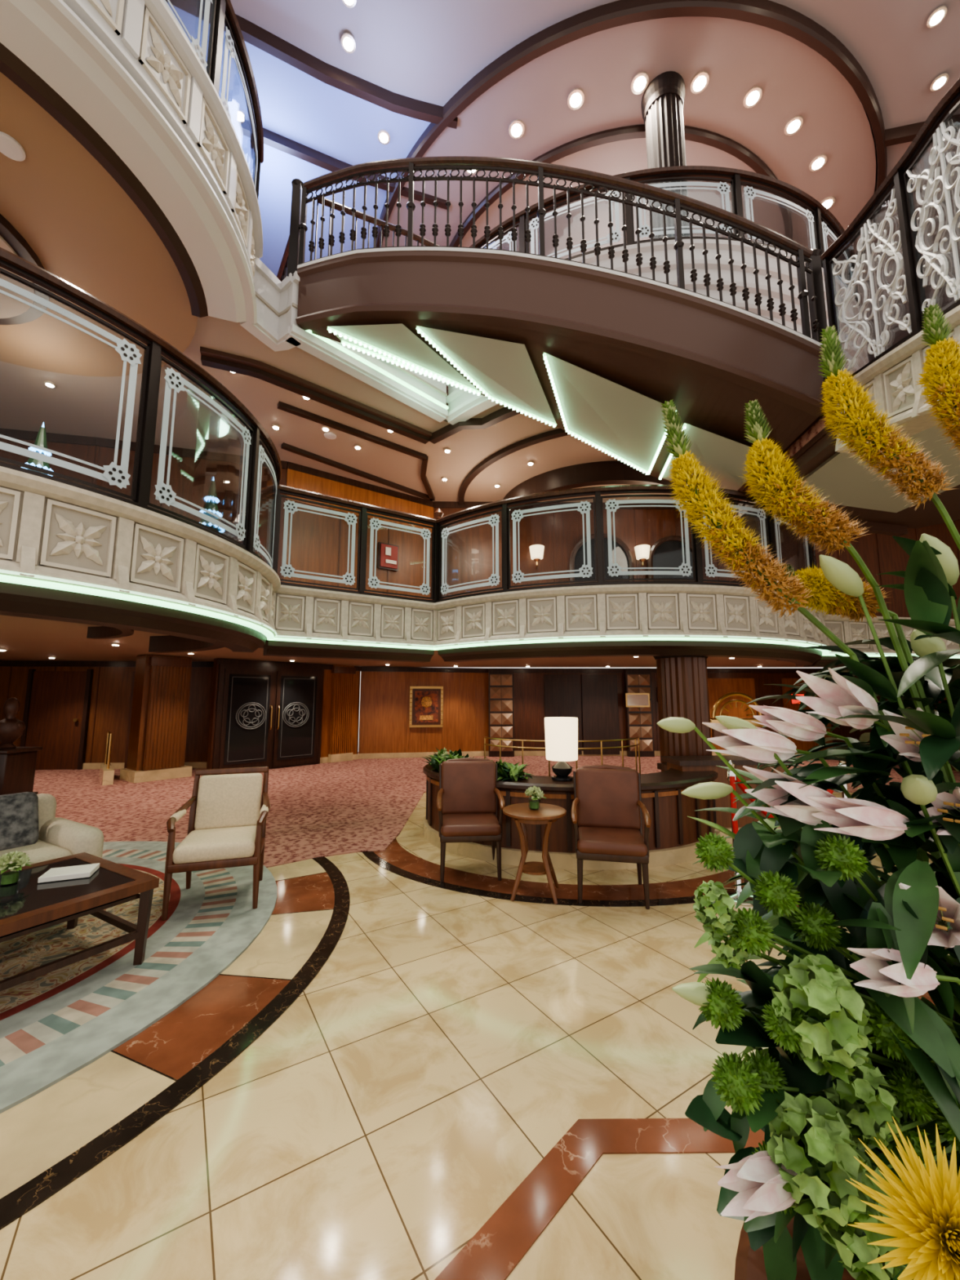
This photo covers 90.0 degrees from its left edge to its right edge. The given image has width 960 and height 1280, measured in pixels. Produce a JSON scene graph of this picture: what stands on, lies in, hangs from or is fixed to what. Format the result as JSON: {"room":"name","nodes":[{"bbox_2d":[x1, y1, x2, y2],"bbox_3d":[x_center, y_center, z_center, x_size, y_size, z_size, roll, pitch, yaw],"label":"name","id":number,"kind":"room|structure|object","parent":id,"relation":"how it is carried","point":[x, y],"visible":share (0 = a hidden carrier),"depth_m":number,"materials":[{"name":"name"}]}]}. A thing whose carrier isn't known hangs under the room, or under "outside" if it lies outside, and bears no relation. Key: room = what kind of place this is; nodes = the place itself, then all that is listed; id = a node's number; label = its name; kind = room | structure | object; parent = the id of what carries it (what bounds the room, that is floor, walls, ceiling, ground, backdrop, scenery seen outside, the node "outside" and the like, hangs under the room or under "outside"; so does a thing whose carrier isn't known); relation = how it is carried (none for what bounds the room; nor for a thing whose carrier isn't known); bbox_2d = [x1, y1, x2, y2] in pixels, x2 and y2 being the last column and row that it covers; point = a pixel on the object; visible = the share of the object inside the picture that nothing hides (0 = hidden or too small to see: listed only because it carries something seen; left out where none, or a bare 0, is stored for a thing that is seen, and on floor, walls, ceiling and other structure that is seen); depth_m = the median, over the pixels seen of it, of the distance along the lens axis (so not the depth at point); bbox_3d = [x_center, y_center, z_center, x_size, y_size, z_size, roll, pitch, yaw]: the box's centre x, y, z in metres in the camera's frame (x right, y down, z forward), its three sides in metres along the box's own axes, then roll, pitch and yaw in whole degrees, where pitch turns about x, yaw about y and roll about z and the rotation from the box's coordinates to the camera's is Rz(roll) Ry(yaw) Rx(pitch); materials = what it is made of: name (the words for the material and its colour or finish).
{"room":"ship interior","nodes":[
{"label":"ship interior","id":0,"kind":"room"},
{"bbox_2d":[0,428,97,488],"bbox_3d":[-8.717,-1.748,6.192,6.531,2.460,0.230,1,-7,-11],"label":"wall","id":1,"kind":"structure","parent":0,"point":[81,447],"depth_m":6.79,"materials":[{"name":"brown wood"}]},
{"bbox_2d":[0,71,197,377],"bbox_3d":[-4.300,-3.227,3.671,3.700,0.140,3.700,0,-7,0],"label":"ceiling","id":2,"kind":"structure","parent":0,"point":[61,212],"depth_m":3.95,"materials":[{"name":"brown paint"}]},
{"bbox_2d":[0,660,213,769],"bbox_3d":[-8.802,1.621,10.415,6.412,2.320,0.330,0,-7,-4],"label":"wall","id":3,"kind":"structure","parent":0,"point":[68,709],"depth_m":10.38,"materials":[{"name":"brown wood"}]},
{"bbox_2d":[82,761,206,768],"bbox_3d":[-8.799,2.696,10.228,6.412,0.140,0.040,0,-7,-4],"label":"baseboard","id":4,"kind":"structure","parent":3,"relation":"attached to","point":[200,764],"depth_m":10.28,"materials":[{"name":"wood"}]},
{"bbox_2d":[34,0,262,324],"bbox_3d":[-3.794,-3.708,3.077,3.727,0.790,3.444,0,-7,0],"label":"fascia","id":5,"kind":"object","parent":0,"point":[140,45],"depth_m":3.25,"materials":[{"name":"paint"}]},
{"bbox_2d":[120,654,192,782],"bbox_3d":[-6.165,1.482,9.278,0.750,2.320,0.950,-5,-9,37],"label":"column","id":6,"kind":"structure","parent":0,"point":[157,746],"depth_m":9.03,"materials":[{"name":"brown wood"}]},
{"bbox_2d":[0,131,336,439],"bbox_3d":[-2.640,-3.095,5.015,1.190,0.074,3.810,0,-7,0],"label":"speakers","id":7,"kind":"object","parent":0,"point":[11,148],"depth_m":3.22,"materials":[{"name":"plastic"}]},
{"bbox_2d":[93,437,287,578],"bbox_3d":[-4.298,-1.627,7.184,2.548,2.460,0.230,2,-7,-16],"label":"wall","id":8,"kind":"structure","parent":0,"point":[192,473],"depth_m":7.24,"materials":[{"name":"brown wood"}]},
{"bbox_2d":[320,664,361,762],"bbox_3d":[-3.426,1.784,11.743,0.330,2.320,1.063,-6,-9,41],"label":"wall","id":9,"kind":"structure","parent":0,"point":[341,683],"depth_m":11.59,"materials":[{"name":"brown wood"}]},
{"bbox_2d":[206,657,323,768],"bbox_3d":[-4.549,1.629,10.478,0.404,2.320,2.334,-7,-10,43],"label":"doors","id":10,"kind":"structure","parent":9,"relation":"in","point":[217,661],"depth_m":10.25,"materials":[{"name":"brown wood"}]},
{"bbox_2d":[320,753,359,763],"bbox_3d":[-3.385,2.862,11.574,0.040,0.140,1.063,-6,-9,41],"label":"baseboard","id":11,"kind":"structure","parent":9,"relation":"attached to","point":[326,759],"depth_m":11.30,"materials":[{"name":"wood"}]},
{"bbox_2d":[280,461,433,599],"bbox_3d":[-2.022,-1.492,8.283,2.650,2.460,0.240,5,-9,-35],"label":"wall","id":12,"kind":"structure","parent":0,"point":[319,543],"depth_m":8.05,"materials":[{"name":"brown wood"}]},
{"bbox_2d":[377,542,399,571],"bbox_3d":[-1.597,-1.465,8.418,0.380,0.460,0.075,5,-9,-35],"label":"fire sign","id":13,"kind":"object","parent":12,"relation":"attached to","point":[388,553],"visible":1,"depth_m":8.38,"materials":[{"name":"red"}]},
{"bbox_2d":[0,315,737,502],"bbox_3d":[-1.000,-2.881,7.392,21.800,0.080,11.829,0,-7,0],"label":"ceiling","id":14,"kind":"structure","parent":0,"point":[78,405],"depth_m":6.55,"materials":[{"name":"beige paint"}]},
{"bbox_2d":[44,380,56,387],"bbox_3d":[-5.073,-3.033,5.663,0.110,0.030,0.140,4,-8,-29],"label":"recessed light","id":15,"kind":"object","parent":14,"relation":"in","point":[52,384],"depth_m":5.67,"materials":[{"name":"beige"}]},
{"bbox_2d":[271,423,279,429],"bbox_3d":[-2.783,-2.924,6.550,0.099,0.030,0.133,4,-8,-29],"label":"recessed light","id":16,"kind":"object","parent":14,"relation":"in","point":[274,426],"depth_m":6.56,"materials":[{"name":"beige"}]},
{"bbox_2d":[321,425,329,431],"bbox_3d":[-2.119,-2.919,6.591,0.104,0.030,0.134,4,-8,-29],"label":"recessed light","id":17,"kind":"object","parent":14,"relation":"in","point":[324,428],"depth_m":6.60,"materials":[{"name":"beige"}]},
{"bbox_2d":[354,444,361,449],"bbox_3d":[-1.799,-2.859,7.077,0.108,0.030,0.132,4,-8,-29],"label":"recessed light","id":18,"kind":"object","parent":14,"relation":"in","point":[357,446],"depth_m":7.09,"materials":[{"name":"beige"}]},
{"bbox_2d":[200,346,689,519],"bbox_3d":[1.175,-2.694,7.356,8.425,0.340,4.576,0,-7,0],"label":"trim","id":19,"kind":"structure","parent":14,"relation":"attached to","point":[615,472],"depth_m":6.76,"materials":[{"name":"brown"}]},
{"bbox_2d":[444,448,450,453],"bbox_3d":[-0.487,-2.847,7.176,0.105,0.030,0.131,4,-8,-29],"label":"recessed light","id":20,"kind":"object","parent":14,"relation":"in","point":[446,450],"depth_m":7.18,"materials":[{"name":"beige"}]},
{"bbox_2d":[0,614,823,667],"bbox_3d":[-1.000,0.015,7.303,21.800,0.090,10.900,0,-7,0],"label":"ceiling","id":21,"kind":"structure","parent":0,"point":[24,639],"depth_m":9.33,"materials":[{"name":"beige"}]},
{"bbox_2d":[0,466,280,652],"bbox_3d":[-3.648,-0.473,3.655,3.155,0.790,3.859,0,-7,0],"label":"fascia","id":22,"kind":"object","parent":21,"relation":"attached to","point":[68,553],"depth_m":3.25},
{"bbox_2d":[258,584,437,662],"bbox_3d":[-1.737,-0.132,6.436,2.330,0.790,1.976,0,-7,0],"label":"fascia","id":23,"kind":"object","parent":21,"relation":"attached to","point":[312,623],"depth_m":6.02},
{"bbox_2d":[0,643,762,666],"bbox_3d":[0.052,0.179,8.147,15.677,0.030,7.755,2,-7,-17],"label":"recessed light","id":24,"kind":"object","parent":21,"relation":"attached to","point":[113,644],"visible":0.59,"depth_m":9.48,"materials":[{"name":"beige"}]},
{"bbox_2d":[432,583,831,666],"bbox_3d":[2.371,-0.099,6.701,6.084,0.790,2.498,0,-7,0],"label":"fascia","id":25,"kind":"object","parent":21,"relation":"attached to","point":[642,620],"depth_m":5.71,"materials":[{"name":"beige stone"}]},
{"bbox_2d":[781,614,959,666],"bbox_3d":[7.563,0.095,8.280,4.794,0.790,1.729,0,-7,0],"label":"fascia","id":26,"kind":"object","parent":21,"relation":"attached to","point":[846,630],"depth_m":7.63,"materials":[{"name":"stone"}]},
{"bbox_2d":[358,666,488,753],"bbox_3d":[-1.391,1.886,12.572,3.412,2.320,0.230,1,-7,-11],"label":"wall","id":27,"kind":"structure","parent":0,"point":[384,691],"depth_m":12.45,"materials":[{"name":"brown wood"}]},
{"bbox_2d":[358,751,488,759],"bbox_3d":[-1.371,2.955,12.337,3.412,0.140,0.040,1,-7,-11],"label":"baseboard","id":28,"kind":"structure","parent":27,"relation":"attached to","point":[384,755],"depth_m":12.23,"materials":[{"name":"beige stone"}]},
{"bbox_2d":[408,686,443,727],"bbox_3d":[-1.384,1.726,12.416,0.860,1.050,0.106,1,-7,-11],"label":"framed picture","id":29,"kind":"object","parent":27,"relation":"attached to","point":[426,703],"visible":1,"depth_m":12.39,"materials":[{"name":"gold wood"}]},
{"bbox_2d":[446,385,448,410],"bbox_3d":[-1.000,-3.188,7.429,21.800,0.540,11.829,0,-7,0],"label":"deck","id":30,"kind":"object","parent":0,"point":[446,385],"visible":0.01,"depth_m":6.56,"materials":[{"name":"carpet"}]},
{"bbox_2d":[276,178,302,281],"bbox_3d":[-2.245,-4.297,5.620,0.151,1.200,1.361,4,-8,-29],"label":"landing railing","id":31,"kind":"object","parent":30,"relation":"on","point":[290,260],"visible":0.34,"depth_m":5.06,"materials":[{"name":"wood"}]},
{"bbox_2d":[641,71,689,239],"bbox_3d":[2.450,-5.464,6.212,0.588,3.640,0.588,0,-7,0],"label":"fluted column","id":32,"kind":"structure","parent":30,"relation":"on","point":[663,99],"depth_m":6.16,"materials":[{"name":"brown wood"}]},
{"bbox_2d":[737,411,959,536],"bbox_3d":[5.575,-2.026,4.833,4.850,0.400,4.700,0,-7,0],"label":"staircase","id":33,"kind":"structure","parent":30,"relation":"attached to","point":[841,479],"depth_m":5.58,"materials":[{"name":"paint"}]},
{"bbox_2d":[833,305,959,453],"bbox_3d":[3.240,-1.797,3.419,0.503,1.200,2.086,-2,-7,14],"label":"trim","id":34,"kind":"structure","parent":33,"relation":"attached to","point":[893,376],"depth_m":3.63,"materials":[{"name":"beige stone"}]},
{"bbox_2d":[820,77,959,377],"bbox_3d":[3.133,-2.796,3.525,0.215,2.050,2.000,-2,-7,14],"label":"glass railing","id":35,"kind":"object","parent":34,"relation":"on","point":[900,177],"visible":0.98,"depth_m":3.53,"materials":[{"name":"brown metal"}]},
{"bbox_2d":[0,770,956,1279],"bbox_3d":[-1.000,2.209,5.270,22.000,0.100,17.000,0,-7,0],"label":"floor","id":36,"kind":"structure","parent":0,"point":[446,1042],"depth_m":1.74,"materials":[{"name":"beige tile"}]},
{"bbox_2d":[0,840,276,1113],"bbox_3d":[-3.570,1.858,2.895,4.330,0.016,4.330,0,-7,0],"label":"round rug","id":37,"kind":"object","parent":36,"relation":"on","point":[55,1024],"visible":0.59,"depth_m":2.66,"materials":[{"name":"carpet"}]},
{"bbox_2d":[0,791,103,871],"bbox_3d":[-3.529,1.457,2.970,0.840,0.795,1.750,-4,-8,30],"label":"sofa","id":38,"kind":"object","parent":37,"relation":"on","point":[29,824],"visible":0.66,"depth_m":3.46,"materials":[{"name":"fabric"}]},
{"bbox_2d":[0,852,159,991],"bbox_3d":[-2.510,1.584,2.586,0.950,0.451,0.950,-4,-8,30],"label":"coffee table","id":39,"kind":"object","parent":37,"relation":"on","point":[27,906],"visible":0.98,"depth_m":2.62,"materials":[{"name":"brown wood"}]},
{"bbox_2d":[0,850,31,884],"bbox_3d":[-2.661,1.290,2.726,0.194,0.171,0.192,0,-7,0],"label":"posy","id":40,"kind":"object","parent":39,"relation":"on","point":[20,859],"visible":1,"depth_m":2.70,"materials":[{"name":"green plant"}]},
{"bbox_2d":[37,862,99,883],"bbox_3d":[-2.420,1.374,2.834,0.240,0.030,0.170,3,-8,-23],"label":"book","id":41,"kind":"object","parent":39,"relation":"on","point":[53,874],"visible":1,"depth_m":2.80,"materials":[{"name":"white paper"}]},
{"bbox_2d":[161,766,270,920],"bbox_3d":[-1.973,1.489,3.685,0.658,0.910,0.672,2,-7,-19],"label":"armchair","id":42,"kind":"object","parent":37,"relation":"on","point":[227,815],"visible":1,"depth_m":3.78,"materials":[{"name":"fabric"}]},
{"bbox_2d":[436,757,505,882],"bbox_3d":[-0.091,1.554,4.255,0.587,0.939,0.577,0,-7,-4],"label":"leather armchair","id":43,"kind":"object","parent":36,"relation":"on","point":[467,798],"visible":0.98,"depth_m":4.41,"materials":[{"name":"leather"}]},
{"bbox_2d":[502,802,566,904],"bbox_3d":[0.430,1.654,3.756,0.500,0.635,0.500,0,-7,0],"label":"side table","id":44,"kind":"object","parent":36,"relation":"on","point":[522,814],"visible":0.99,"depth_m":3.67,"materials":[{"name":"brown wood"}]},
{"bbox_2d":[524,786,546,808],"bbox_3d":[0.441,1.247,3.807,0.171,0.173,0.198,0,-7,0],"label":"posy","id":45,"kind":"object","parent":44,"relation":"on","point":[534,804],"visible":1,"depth_m":3.77,"materials":[{"name":"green plant"}]},
{"bbox_2d":[422,736,791,870],"bbox_3d":[1.366,1.622,5.162,4.101,1.038,1.760,0,-7,0],"label":"reception desk","id":46,"kind":"object","parent":36,"relation":"on","point":[673,837],"visible":0.57,"depth_m":4.52,"materials":[{"name":"brown wood"}]},
{"bbox_2d":[544,716,577,781],"bbox_3d":[0.790,1.047,4.647,0.324,0.585,0.324,0,-7,0],"label":"table lamp","id":47,"kind":"object","parent":46,"relation":"on","point":[561,732],"visible":1,"depth_m":4.53,"materials":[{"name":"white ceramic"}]},
{"bbox_2d":[422,762,719,870],"bbox_3d":[1.000,1.775,5.143,3.318,0.730,1.760,0,-7,0],"label":"countertop","id":48,"kind":"structure","parent":46,"relation":"on","point":[673,837],"depth_m":4.46,"materials":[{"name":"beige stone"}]},
{"bbox_2d":[660,755,791,842],"bbox_3d":[2.750,1.740,5.328,1.300,0.845,0.450,1,-7,-5],"label":"countertop","id":49,"kind":"structure","parent":46,"relation":"on","point":[682,763],"depth_m":5.16,"materials":[{"name":"brown wood"}]},
{"bbox_2d":[570,764,651,909],"bbox_3d":[1.023,1.502,3.788,0.587,0.939,0.577,-1,-7,12],"label":"leather armchair","id":50,"kind":"object","parent":36,"relation":"on","point":[607,806],"visible":1,"depth_m":3.92,"materials":[{"name":"leather"}]},
{"bbox_2d":[653,656,711,771],"bbox_3d":[2.580,1.107,6.060,0.768,2.280,0.768,0,-7,0],"label":"fluted column","id":51,"kind":"structure","parent":36,"relation":"on","point":[682,688],"depth_m":5.87,"materials":[{"name":"brown wood"}]},
{"bbox_2d":[724,757,848,905],"bbox_3d":[2.540,1.471,3.890,1.495,1.020,0.300,2,-7,-17],"label":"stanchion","id":52,"kind":"object","parent":36,"relation":"on","point":[734,892],"visible":0.36,"depth_m":3.69,"materials":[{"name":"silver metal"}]},
{"bbox_2d":[734,1216,855,1279],"bbox_3d":[0.720,1.185,0.378,0.880,0.740,0.880,0,-7,0],"label":"pedestal table","id":53,"kind":"object","parent":36,"relation":"on","point":[749,1264],"visible":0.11,"depth_m":0.65,"materials":[{"name":"brown wood"}]},
{"bbox_2d":[657,303,959,1279],"bbox_3d":[0.729,0.170,0.816,0.917,1.378,0.729,0,-7,0],"label":"flower arrangement","id":54,"kind":"object","parent":53,"relation":"on","point":[854,1093],"visible":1,"depth_m":0.63,"materials":[{"name":"green plant"}]},
{"bbox_2d":[32,752,959,867],"bbox_3d":[-1.000,2.604,8.947,21.800,0.012,9.405,0,-7,0],"label":"floor","id":55,"kind":"structure","parent":0,"point":[326,809],"depth_m":7.21,"materials":[{"name":"carpet"}]},
{"bbox_2d":[0,697,43,795],"bbox_3d":[-7.150,1.629,7.255,0.580,1.510,0.580,0,-7,0],"label":"bust","id":56,"kind":"object","parent":55,"relation":"on","point":[17,764],"visible":0.84,"depth_m":7.21,"materials":[{"name":"brown wood"}]},
{"bbox_2d":[99,731,114,785],"bbox_3d":[-6.900,2.156,8.904,0.150,0.866,1.300,6,-9,-40],"label":"handrail","id":57,"kind":"object","parent":55,"relation":"on","point":[106,770],"visible":1,"depth_m":8.67,"materials":[{"name":"metal"}]},
{"bbox_2d":[488,668,514,756],"bbox_3d":[0.560,1.895,12.643,0.660,2.300,0.300,0,-7,0],"label":"column","id":58,"kind":"structure","parent":55,"relation":"on","point":[500,681],"depth_m":12.57,"materials":[{"name":"brown wood"}]},
{"bbox_2d":[623,668,654,756],"bbox_3d":[4.200,1.895,12.643,0.660,2.300,0.300,0,-7,0],"label":"column","id":59,"kind":"structure","parent":55,"relation":"on","point":[638,720],"depth_m":12.56,"materials":[{"name":"brown wood"}]},
{"bbox_2d":[625,693,649,706],"bbox_3d":[4.100,1.569,12.535,0.620,0.360,0.155,0,-7,0],"label":"wall sign","id":60,"kind":"object","parent":59,"relation":"attached to","point":[632,700],"visible":1,"depth_m":12.46,"materials":[{"name":"gold metal"}]},
{"bbox_2d":[710,692,764,743],"bbox_3d":[4.550,1.711,8.454,0.927,1.585,0.496,3,-8,-25],"label":"stand","id":61,"kind":"object","parent":55,"relation":"on","point":[715,733],"visible":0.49,"depth_m":8.50,"materials":[{"name":"gold metal"}]},
{"bbox_2d":[295,155,826,499],"bbox_3d":[0.954,-3.418,5.009,5.572,2.899,2.039,2,-7,-14],"label":"balcony","id":62,"kind":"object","parent":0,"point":[591,353],"depth_m":4.52,"materials":[{"name":"brown wood"}]},
{"bbox_2d":[804,248,832,391],"bbox_3d":[3.280,-3.066,4.648,0.150,1.620,0.150,0,-7,0],"label":"stair newel post","id":63,"kind":"object","parent":62,"relation":"attached to","point":[815,264],"depth_m":4.66,"materials":[{"name":"metal"}]},
{"bbox_2d":[230,0,959,361],"bbox_3d":[-1.000,-7.102,9.033,22.000,0.100,10.200,0,-7,0],"label":"ceiling","id":64,"kind":"structure","parent":0,"point":[426,51],"depth_m":5.97,"materials":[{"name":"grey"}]},
{"bbox_2d":[341,32,355,53],"bbox_3d":[-1.626,-7.387,5.933,0.178,0.030,0.186,0,-7,0],"label":"recessed light","id":65,"kind":"object","parent":64,"relation":"in","point":[348,42],"depth_m":5.93,"materials":[{"name":"beige"}]},
{"bbox_2d":[342,0,356,8],"bbox_3d":[-1.516,-7.428,5.598,0.163,0.030,0.060,0,-7,0],"label":"recessed light","id":66,"kind":"object","parent":64,"relation":"in","point":[348,3],"depth_m":5.59,"materials":[{"name":"beige"}]},
{"bbox_2d":[377,128,390,144],"bbox_3d":[-1.384,-7.266,6.919,0.173,0.030,0.182,0,-7,0],"label":"recessed light","id":67,"kind":"object","parent":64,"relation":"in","point":[384,137],"depth_m":6.92,"materials":[{"name":"beige"}]},
{"bbox_2d":[466,169,477,174],"bbox_3d":[-0.126,-7.146,7.318,0.160,0.030,0.069,1,-7,-5],"label":"recessed light","id":68,"kind":"object","parent":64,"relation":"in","point":[468,172],"depth_m":7.32,"materials":[{"name":"beige"}]},
{"bbox_2d":[508,119,524,139],"bbox_3d":[0.517,-7.214,6.772,0.223,0.030,0.234,1,-7,-5],"label":"recessed light","id":69,"kind":"object","parent":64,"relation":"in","point":[516,129],"depth_m":6.77,"materials":[{"name":"beige"}]},
{"bbox_2d":[167,2,875,279],"bbox_3d":[-2.425,-6.960,9.368,18.950,0.100,10.700,0,-7,0],"label":"ceiling inset","id":70,"kind":"structure","parent":64,"relation":"in","point":[794,79],"depth_m":6.78},
{"bbox_2d":[165,0,959,286],"bbox_3d":[0.475,-6.939,9.210,18.044,0.180,8.758,1,-7,-6],"label":"trim","id":71,"kind":"structure","parent":64,"relation":"attached to","point":[771,15],"depth_m":6.25,"materials":[{"name":"brown"}]},
{"bbox_2d":[567,88,584,110],"bbox_3d":[1.283,-7.255,6.431,0.225,0.030,0.231,1,-7,-5],"label":"recessed light","id":72,"kind":"object","parent":64,"relation":"in","point":[575,99],"depth_m":6.43,"materials":[{"name":"beige"}]},
{"bbox_2d":[631,71,648,94],"bbox_3d":[2.083,-7.276,6.263,0.226,0.030,0.229,1,-7,-5],"label":"recessed light","id":73,"kind":"object","parent":64,"relation":"in","point":[639,83],"depth_m":6.26,"materials":[{"name":"beige"}]},
{"bbox_2d":[690,71,709,93],"bbox_3d":[2.865,-7.277,6.257,0.227,0.030,0.229,1,-7,-5],"label":"recessed light","id":74,"kind":"object","parent":64,"relation":"in","point":[699,84],"depth_m":6.26,"materials":[{"name":"beige"}]},
{"bbox_2d":[742,86,762,108],"bbox_3d":[3.641,-7.258,6.412,0.230,0.030,0.230,1,-7,-5],"label":"recessed light","id":75,"kind":"object","parent":64,"relation":"in","point":[753,95],"depth_m":6.41,"materials":[{"name":"beige"}]},
{"bbox_2d":[784,115,803,135],"bbox_3d":[4.395,-7.219,6.727,0.231,0.030,0.227,1,-7,-5],"label":"recessed light","id":76,"kind":"object","parent":64,"relation":"in","point":[795,123],"depth_m":6.73,"materials":[{"name":"beige"}]},
{"bbox_2d":[808,154,826,171],"bbox_3d":[5.067,-7.162,7.194,0.233,0.030,0.225,1,-7,-5],"label":"recessed light","id":77,"kind":"object","parent":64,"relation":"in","point":[819,162],"depth_m":7.20,"materials":[{"name":"beige"}]},
{"bbox_2d":[820,195,835,209],"bbox_3d":[5.629,-7.091,7.770,0.224,0.030,0.196,1,-7,-5],"label":"recessed light","id":78,"kind":"object","parent":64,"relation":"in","point":[828,202],"depth_m":7.76,"materials":[{"name":"beige"}]},
{"bbox_2d":[926,5,947,28],"bbox_3d":[5.427,-7.415,5.706,0.188,0.030,0.186,0,-7,0],"label":"recessed light","id":79,"kind":"object","parent":64,"relation":"in","point":[936,16],"depth_m":5.71,"materials":[{"name":"beige"}]},
{"bbox_2d":[929,72,948,91],"bbox_3d":[6.035,-7.341,6.306,0.188,0.030,0.185,0,-7,0],"label":"recessed light","id":80,"kind":"object","parent":64,"relation":"in","point":[940,81],"depth_m":6.31,"materials":[{"name":"beige"}]},
{"bbox_2d":[435,484,816,602],"bbox_3d":[2.472,-1.146,6.460,6.076,1.230,1.612,1,-7,-8],"label":"glass balcony railing","id":81,"kind":"object","parent":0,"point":[615,569],"visible":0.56,"depth_m":5.85,"materials":[{"name":"brown metal"}]},
{"bbox_2d":[445,239,869,425],"bbox_3d":[2.801,-3.645,6.134,6.390,1.370,1.850,1,-7,-8],"label":"wall","id":82,"kind":"structure","parent":0,"point":[463,405],"depth_m":5.34,"materials":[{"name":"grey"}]},
{"bbox_2d":[0,0,448,422],"bbox_3d":[-2.511,-3.557,3.567,6.890,0.810,1.920,6,-9,-42],"label":"trim","id":83,"kind":"structure","parent":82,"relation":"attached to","point":[37,55],"depth_m":3.45,"materials":[{"name":"beige paint"}]},
{"bbox_2d":[163,0,263,200],"bbox_3d":[-3.363,-4.688,2.766,4.511,1.060,1.794,6,-9,-41],"label":"glass railing","id":84,"kind":"object","parent":83,"relation":"on","point":[223,14],"visible":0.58,"depth_m":3.85,"materials":[{"name":"glass"}]},
{"bbox_2d":[469,165,857,302],"bbox_3d":[2.803,-4.773,6.259,6.365,0.960,1.794,1,-7,-8],"label":"glass railing","id":85,"kind":"object","parent":82,"relation":"on","point":[822,220],"visible":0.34,"depth_m":5.52,"materials":[{"name":"glass"}]},
{"bbox_2d":[513,668,857,754],"bbox_3d":[5.150,1.924,12.882,9.700,2.320,0.260,0,-7,0],"label":"wall","id":86,"kind":"structure","parent":0,"point":[594,696],"depth_m":12.82,"materials":[{"name":"brown wood"}]},
{"bbox_2d":[514,751,803,755],"bbox_3d":[5.150,2.995,12.659,9.700,0.140,0.040,0,-7,0],"label":"baseboard","id":87,"kind":"structure","parent":86,"relation":"attached to","point":[516,753],"depth_m":12.64,"materials":[{"name":"beige stone"}]},
{"bbox_2d":[790,693,804,704],"bbox_3d":[8.450,1.568,12.769,0.340,0.290,0.110,0,-7,0],"label":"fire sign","id":88,"kind":"object","parent":86,"relation":"attached to","point":[793,701],"visible":0.4,"depth_m":12.75,"materials":[{"name":"red"}]},
{"bbox_2d":[432,501,959,618],"bbox_3d":[4.499,-1.386,9.147,10.801,2.460,0.230,0,-7,-1],"label":"wall","id":89,"kind":"structure","parent":0,"point":[468,550],"depth_m":9.10,"materials":[{"name":"brown wood"}]},
{"bbox_2d":[528,544,544,568],"bbox_3d":[1.050,-1.534,8.853,0.277,0.378,0.277,-5,-9,36],"label":"wall sconce","id":90,"kind":"object","parent":89,"relation":"attached to","point":[536,551],"visible":1,"depth_m":8.77,"materials":[{"name":"beige"}]},
{"bbox_2d":[568,533,634,583],"bbox_3d":[2.250,-1.105,8.861,1.187,1.793,0.100,0,-7,0],"label":"arched window","id":91,"kind":"structure","parent":89,"relation":"in","point":[624,555],"depth_m":8.91,"materials":[{"name":"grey glass"}]},
{"bbox_2d":[634,544,649,567],"bbox_3d":[3.000,-1.534,8.853,0.277,0.378,0.277,-5,-9,36],"label":"wall sconce","id":92,"kind":"object","parent":89,"relation":"attached to","point":[642,552],"visible":0.98,"depth_m":8.77,"materials":[{"name":"beige"}]},
{"bbox_2d":[647,535,694,582],"bbox_3d":[3.600,-1.080,8.858,0.987,1.743,0.100,0,-7,0],"label":"arched window","id":93,"kind":"structure","parent":89,"relation":"in","point":[666,552],"depth_m":8.92,"materials":[{"name":"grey glass"}]},
{"bbox_2d":[854,675,955,770],"bbox_3d":[10.085,1.248,7.378,0.230,2.320,10.950,0,-7,0],"label":"wall","id":94,"kind":"structure","parent":0,"point":[859,733],"depth_m":12.37,"materials":[{"name":"brown wood"}]},
{"bbox_3d":[-1.000,-0.198,7.329,21.800,0.340,10.900,0,-7,0],"label":"deck","id":95,"kind":"object","parent":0,"visible":0},
{"bbox_2d":[21,422,53,475],"bbox_3d":[-4.850,-1.537,5.226,0.750,1.785,0.726,0,-7,0],"label":"tree","id":96,"kind":"object","parent":95,"relation":"on","point":[41,439],"visible":0.2,"depth_m":5.26,"materials":[{"name":"green plant"}]},
{"bbox_2d":[86,626,224,653],"bbox_3d":[-0.989,0.033,6.256,11.247,0.220,3.884,4,-8,-30],"label":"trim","id":97,"kind":"structure","parent":95,"relation":"attached to","point":[157,644],"depth_m":6.10,"materials":[{"name":"wood"}]},
{"bbox_2d":[0,247,282,569],"bbox_3d":[-3.247,-1.582,3.404,1.496,1.350,4.708,-5,-9,37],"label":"glass balcony railing","id":98,"kind":"object","parent":97,"relation":"on","point":[114,474],"visible":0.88,"depth_m":3.44,"materials":[{"name":"brown metal"}]},
{"bbox_2d":[274,484,436,603],"bbox_3d":[-1.528,-1.174,6.232,2.131,1.230,0.120,4,-8,-32],"label":"glass balcony railing","id":99,"kind":"object","parent":97,"relation":"on","point":[291,507],"visible":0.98,"depth_m":6.19,"materials":[{"name":"glass"}]},
{"bbox_2d":[199,476,224,533],"bbox_3d":[-3.500,-1.339,6.209,0.690,1.632,0.667,0,-7,0],"label":"tree","id":100,"kind":"object","parent":95,"relation":"on","point":[211,500],"visible":0.23,"depth_m":6.21,"materials":[{"name":"green plant"}]},
{"bbox_2d":[434,508,443,597],"bbox_3d":[-0.600,-1.196,6.917,0.180,1.460,0.180,0,-7,0],"label":"newel post","id":101,"kind":"object","parent":95,"relation":"on","point":[438,513],"visible":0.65,"depth_m":6.93,"materials":[{"name":"brown wood"}]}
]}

